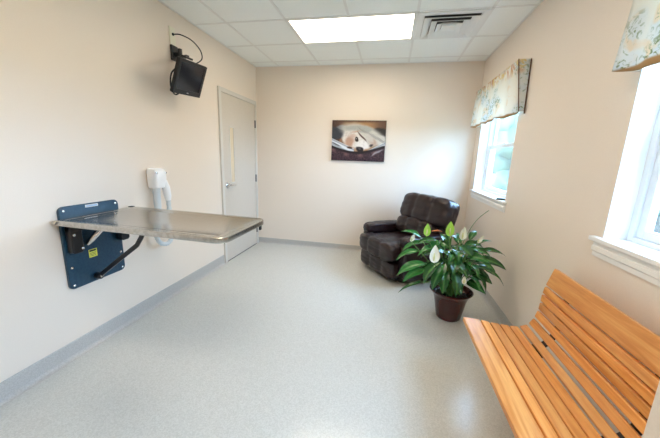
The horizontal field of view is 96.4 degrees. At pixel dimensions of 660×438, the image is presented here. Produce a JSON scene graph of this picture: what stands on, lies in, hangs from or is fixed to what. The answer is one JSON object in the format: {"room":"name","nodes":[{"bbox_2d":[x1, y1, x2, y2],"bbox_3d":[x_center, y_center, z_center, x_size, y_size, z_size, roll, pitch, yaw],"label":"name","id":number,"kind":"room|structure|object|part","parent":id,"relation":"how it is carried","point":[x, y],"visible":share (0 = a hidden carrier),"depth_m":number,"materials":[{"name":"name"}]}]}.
{"room":"veterinary clinic","nodes":[
{"label":"veterinary clinic","id":0,"kind":"room"},
{"bbox_2d":[0,0,257,382],"bbox_3d":[-1.818,-0.344,1.717,0.150,2.682,6.100,4,12,11],"label":"wall","id":1,"kind":"structure","parent":0,"point":[88,105],"depth_m":2.05,"materials":[{"name":"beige paint"}]},
{"bbox_2d":[0,255,226,407],"bbox_3d":[-1.874,1.019,1.455,0.035,0.120,5.042,4,12,11],"label":"baseboard","id":2,"kind":"structure","parent":1,"relation":"attached to","point":[24,380],"depth_m":2.15,"materials":[{"name":"grey plastic"}]},
{"bbox_2d":[51,200,263,288],"bbox_3d":[-1.113,0.199,2.046,1.184,0.565,0.590,4,12,11],"label":"folding table","id":3,"kind":"object","parent":1,"relation":"attached to","point":[92,234],"visible":1,"depth_m":2.00,"materials":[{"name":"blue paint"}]},
{"bbox_3d":[-1.691,0.164,2.124,0.018,0.565,0.425,4,12,11],"label":"mounting plate","id":4,"kind":"part","parent":3,"relation":"part of","materials":[{"name":"blue paint"}]},
{"bbox_3d":[-1.633,0.106,2.072,0.050,0.144,0.141,11,15,38],"label":"release lever","id":5,"kind":"part","parent":3,"relation":"part of","materials":[{"name":"silver metal"}]},
{"bbox_2d":[146,168,172,245],"bbox_3d":[-1.518,-0.099,2.653,0.116,0.708,0.229,4,12,11],"label":"hair dryer","id":6,"kind":"object","parent":1,"relation":"attached to","point":[156,177],"visible":0.63,"depth_m":2.58,"materials":[{"name":"white plastic"}]},
{"bbox_2d":[169,26,175,45],"bbox_3d":[-1.442,-1.676,2.710,0.022,0.155,0.075,4,12,11],"label":"outlet","id":7,"kind":"object","parent":1,"relation":"attached to","point":[172,39],"visible":0.98,"depth_m":2.70,"materials":[{"name":"beige plastic"}]},
{"bbox_2d":[174,34,202,63],"bbox_3d":[-1.306,-1.571,2.751,0.237,0.272,0.115,-6,14,-33],"label":"cable","id":8,"kind":"object","parent":7,"relation":"attached to","point":[174,34],"visible":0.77,"depth_m":2.80,"materials":[{"name":"black plastic"}]},
{"bbox_2d":[170,44,206,97],"bbox_3d":[-1.334,-1.343,2.642,0.305,0.462,0.382,4,12,11],"label":"television","id":9,"kind":"object","parent":1,"relation":"attached to","point":[188,77],"visible":1,"depth_m":2.64,"materials":[{"name":"black plastic"}]},
{"bbox_2d":[217,86,258,262],"bbox_3d":[-1.218,-0.582,4.146,0.077,2.190,1.008,4,12,11],"label":"door","id":10,"kind":"structure","parent":1,"relation":"in","point":[237,118],"depth_m":4.04,"materials":[{"name":"grey"}]},
{"bbox_3d":[-1.280,-0.443,3.840,0.066,0.084,0.164,4,12,11],"label":"handle","id":11,"kind":"part","parent":10,"relation":"part of","materials":[{"name":"silver metal"}]},
{"bbox_3d":[-1.288,-0.836,3.871,0.006,0.695,0.090,4,12,11],"label":"vision glass","id":12,"kind":"part","parent":10,"relation":"part of","materials":[{"name":"beige"}]},
{"bbox_2d":[0,242,514,437],"bbox_3d":[-0.201,1.139,1.684,3.542,0.100,6.400,4,12,11],"label":"floor","id":13,"kind":"structure","parent":0,"point":[277,341],"depth_m":2.00,"materials":[{"name":"plastic"}]},
{"bbox_2d":[360,192,459,281],"bbox_3d":[0.932,0.174,3.738,0.937,0.977,0.988,-4,13,-25],"label":"recliner","id":14,"kind":"object","parent":13,"relation":"on","point":[382,242],"visible":0.83,"depth_m":3.53,"materials":[{"name":"black leather"}]},
{"bbox_3d":[0.609,0.535,3.673,0.161,0.213,0.707,-4,13,-25],"label":"footrest panel","id":15,"kind":"part","parent":14,"relation":"part of","materials":[{"name":"brown leather"}]},
{"bbox_3d":[0.873,0.326,3.755,0.628,0.230,0.629,-4,13,-25],"label":"seat","id":16,"kind":"part","parent":14,"relation":"part of","materials":[{"name":"brown leather"}]},
{"bbox_2d":[396,215,439,234],"bbox_3d":[1.119,0.111,3.788,0.273,0.268,0.689,-4,13,-25],"label":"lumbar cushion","id":17,"kind":"object","parent":14,"relation":"on","point":[404,222],"depth_m":3.69,"materials":[{"name":"brown leather"}]},
{"bbox_3d":[1.109,0.461,3.462,0.687,0.469,0.172,-4,13,-25],"label":"armrest","id":18,"kind":"part","parent":14,"relation":"part of","materials":[{"name":"brown leather"}]},
{"bbox_2d":[400,192,459,228],"bbox_3d":[1.233,-0.114,3.736,0.322,0.395,0.836,-4,13,-25],"label":"cushion","id":19,"kind":"object","parent":14,"relation":"on","point":[437,212],"depth_m":3.54,"materials":[{"name":"brown leather"}]},
{"bbox_3d":[1.238,0.074,3.815,0.298,0.629,0.748,-4,13,-25],"label":"backrest","id":20,"kind":"part","parent":14,"relation":"part of","materials":[{"name":"brown leather"}]},
{"bbox_2d":[396,210,505,321],"bbox_3d":[1.059,0.420,2.626,0.925,1.000,0.673,4,12,11],"label":"peace lily","id":21,"kind":"object","parent":13,"relation":"on","point":[451,296],"visible":1,"depth_m":2.54,"materials":[{"name":"green plant"}]},
{"bbox_2d":[424,224,430,235],"bbox_3d":[0.838,0.093,2.546,0.060,0.115,0.023,4,12,11],"label":"flower","id":22,"kind":"object","parent":21,"relation":"on","point":[427,230],"depth_m":2.55,"materials":[{"name":"green plant"}]},
{"bbox_2d":[430,245,439,262],"bbox_3d":[0.831,0.278,2.343,0.078,0.150,0.028,4,12,11],"label":"flower","id":23,"kind":"object","parent":21,"relation":"on","point":[434,254],"depth_m":2.35,"materials":[{"name":"white plant"}]},
{"bbox_2d":[446,222,453,235],"bbox_3d":[0.998,0.081,2.458,0.067,0.130,0.025,4,12,11],"label":"flower","id":24,"kind":"object","parent":21,"relation":"on","point":[450,228],"depth_m":2.46,"materials":[{"name":"green plant"}]},
{"bbox_2d":[430,283,473,321],"bbox_3d":[1.100,0.773,2.720,0.374,0.274,0.374,4,12,11],"label":"pot","id":25,"kind":"object","parent":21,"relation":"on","point":[448,307],"depth_m":2.63,"materials":[{"name":"red plastic"}]},
{"bbox_2d":[459,227,467,239],"bbox_3d":[1.126,0.121,2.492,0.063,0.120,0.023,4,12,11],"label":"flower","id":26,"kind":"object","parent":21,"relation":"on","point":[463,235],"depth_m":2.49,"materials":[{"name":"white plant"}]},
{"bbox_2d":[463,269,659,437],"bbox_3d":[0.990,0.765,1.393,0.489,0.827,0.920,4,12,11],"label":"slatted bench","id":27,"kind":"object","parent":13,"relation":"on","point":[534,403],"visible":1,"depth_m":1.27,"materials":[{"name":"brown wood"}]},
{"bbox_3d":[1.205,0.430,1.280,0.053,0.111,0.920,4,12,11],"label":"rail","id":28,"kind":"part","parent":27,"relation":"part of","materials":[{"name":"brown wood"}]},
{"bbox_2d":[161,0,539,65],"bbox_3d":[-0.112,-1.583,1.113,3.542,0.100,6.400,4,12,11],"label":"ceiling","id":29,"kind":"structure","parent":0,"point":[501,21],"depth_m":3.01,"materials":[{"name":"tile"}]},
{"bbox_2d":[158,0,543,66],"bbox_3d":[-0.162,-1.536,1.133,3.142,0.005,6.100,4,12,11],"label":"grid","id":30,"kind":"object","parent":29,"relation":"attached to","point":[494,6],"visible":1,"depth_m":2.97,"materials":[{"name":"white paint"}]},
{"bbox_2d":[287,13,415,43],"bbox_3d":[0.231,-1.909,2.982,1.195,0.006,0.586,4,12,11],"label":"recessed light","id":31,"kind":"object","parent":29,"relation":"in","point":[388,26],"visible":1,"depth_m":2.94,"materials":[{"name":"white paint"}]},
{"bbox_2d":[415,8,490,38],"bbox_3d":[1.127,-1.829,2.813,0.580,0.036,0.580,4,12,11],"label":"ceiling vent","id":32,"kind":"object","parent":29,"relation":"in","point":[457,23],"visible":1,"depth_m":2.75,"materials":[{"name":"white metal"}]},
{"bbox_2d":[256,61,484,249],"bbox_3d":[0.464,-0.831,4.400,3.542,2.682,0.150,4,12,11],"label":"wall","id":33,"kind":"structure","parent":0,"point":[304,194],"depth_m":4.28,"materials":[{"name":"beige paint"}]},
{"bbox_2d":[259,237,361,251],"bbox_3d":[0.355,0.453,4.587,3.142,0.085,0.035,4,12,11],"label":"baseboard","id":34,"kind":"structure","parent":33,"relation":"attached to","point":[261,239],"depth_m":4.72,"materials":[{"name":"grey plastic"}]},
{"bbox_2d":[331,120,386,161],"bbox_3d":[0.406,-1.124,4.257,0.770,0.566,0.032,4,12,11],"label":"framed picture","id":35,"kind":"object","parent":33,"relation":"attached to","point":[352,140],"visible":1,"depth_m":4.24,"materials":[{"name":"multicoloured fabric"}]},
{"bbox_2d":[462,0,659,436],"bbox_3d":[1.431,-0.106,1.093,0.200,2.682,6.100,4,12,11],"label":"wall","id":36,"kind":"structure","parent":0,"point":[570,137],"depth_m":1.91,"materials":[{"name":"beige paint"}]},
{"bbox_2d":[463,262,512,326],"bbox_3d":[1.275,1.149,1.380,0.035,0.100,6.100,4,12,11],"label":"baseboard","id":37,"kind":"structure","parent":36,"relation":"attached to","point":[499,315],"depth_m":2.84,"materials":[{"name":"grey plastic"}]},
{"bbox_2d":[469,113,518,212],"bbox_3d":[1.863,-0.791,3.223,0.214,1.265,1.240,4,12,11],"label":"window","id":38,"kind":"structure","parent":36,"relation":"in","point":[481,191],"depth_m":3.71,"materials":[{"name":"white plastic"}]},
{"bbox_3d":[1.806,-0.263,3.342,0.134,0.024,1.240,4,12,11],"label":"sill","id":39,"kind":"part","parent":38,"relation":"part of","materials":[{"name":"white paint"}]},
{"bbox_3d":[1.930,-0.830,3.201,0.080,1.175,1.130,4,12,11],"label":"frame","id":40,"kind":"part","parent":38,"relation":"part of","materials":[{"name":"white plastic"}]},
{"bbox_3d":[1.908,-0.554,3.262,0.030,0.540,1.060,4,12,11],"label":"sash","id":41,"kind":"part","parent":38,"relation":"part of","materials":[{"name":"white plastic"}]},
{"bbox_3d":[1.958,-1.073,3.146,0.030,0.605,1.060,4,12,11],"label":"sash","id":42,"kind":"part","parent":38,"relation":"part of","materials":[{"name":"glass"}]},
{"bbox_2d":[470,58,531,127],"bbox_3d":[1.734,-1.240,3.108,0.128,0.449,1.312,4,12,11],"label":"valance","id":43,"kind":"object","parent":36,"relation":"attached to","point":[504,96],"visible":1,"depth_m":2.78,"materials":[{"name":"fabric"}]},
{"bbox_2d":[588,63,659,286],"bbox_3d":[1.370,-0.307,0.841,0.214,1.265,1.240,4,12,11],"label":"window","id":44,"kind":"structure","parent":36,"relation":"in","point":[629,242],"depth_m":1.39,"materials":[{"name":"white plastic"}]},
{"bbox_3d":[1.313,0.221,0.960,0.134,0.024,1.240,4,12,11],"label":"sill","id":45,"kind":"part","parent":44,"relation":"part of","materials":[{"name":"white paint"}]},
{"bbox_3d":[1.437,-0.346,0.820,0.080,1.175,1.130,4,12,11],"label":"frame","id":46,"kind":"part","parent":44,"relation":"part of","materials":[{"name":"white plastic"}]},
{"bbox_3d":[1.415,-0.071,0.880,0.030,0.540,1.060,4,12,11],"label":"sash","id":47,"kind":"part","parent":44,"relation":"part of","materials":[{"name":"white plastic"}]},
{"bbox_2d":[612,0,659,71],"bbox_3d":[1.244,-0.748,0.707,0.113,0.456,1.281,4,12,11],"label":"valance","id":48,"kind":"object","parent":36,"relation":"attached to","point":[639,48],"visible":1,"depth_m":1.26,"materials":[{"name":"fabric"}]},
{"bbox_2d":[642,381,659,437],"bbox_3d":[0.603,0.247,-0.720,0.689,2.682,2.150,4,12,11],"label":"wall","id":49,"kind":"structure","parent":0,"point":[652,429],"depth_m":0.43,"materials":[{"name":"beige paint"}]},
{"label":"outside","id":50,"kind":"structure","parent":0,"visible":0},
{"bbox_3d":[32.236,0.752,10.564,56.608,0.100,56.000,4,12,11],"label":"ground","id":51,"kind":"structure","parent":50,"visible":0},
{"bbox_2d":[490,112,518,190],"bbox_3d":[7.037,-2.745,11.232,2.529,4.858,2.696,4,12,11],"label":"tree","id":52,"kind":"object","parent":51,"relation":"on","point":[506,131],"visible":0.27,"depth_m":10.62,"materials":[{"name":"green plant"}]},
{"bbox_2d":[653,208,659,232],"bbox_3d":[9.521,-1.862,8.141,2.665,4.559,2.450,1,12,-3],"label":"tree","id":53,"kind":"object","parent":51,"relation":"on","point":[657,224],"visible":0.02,"depth_m":8.45,"materials":[{"name":"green plant"}]}
]}

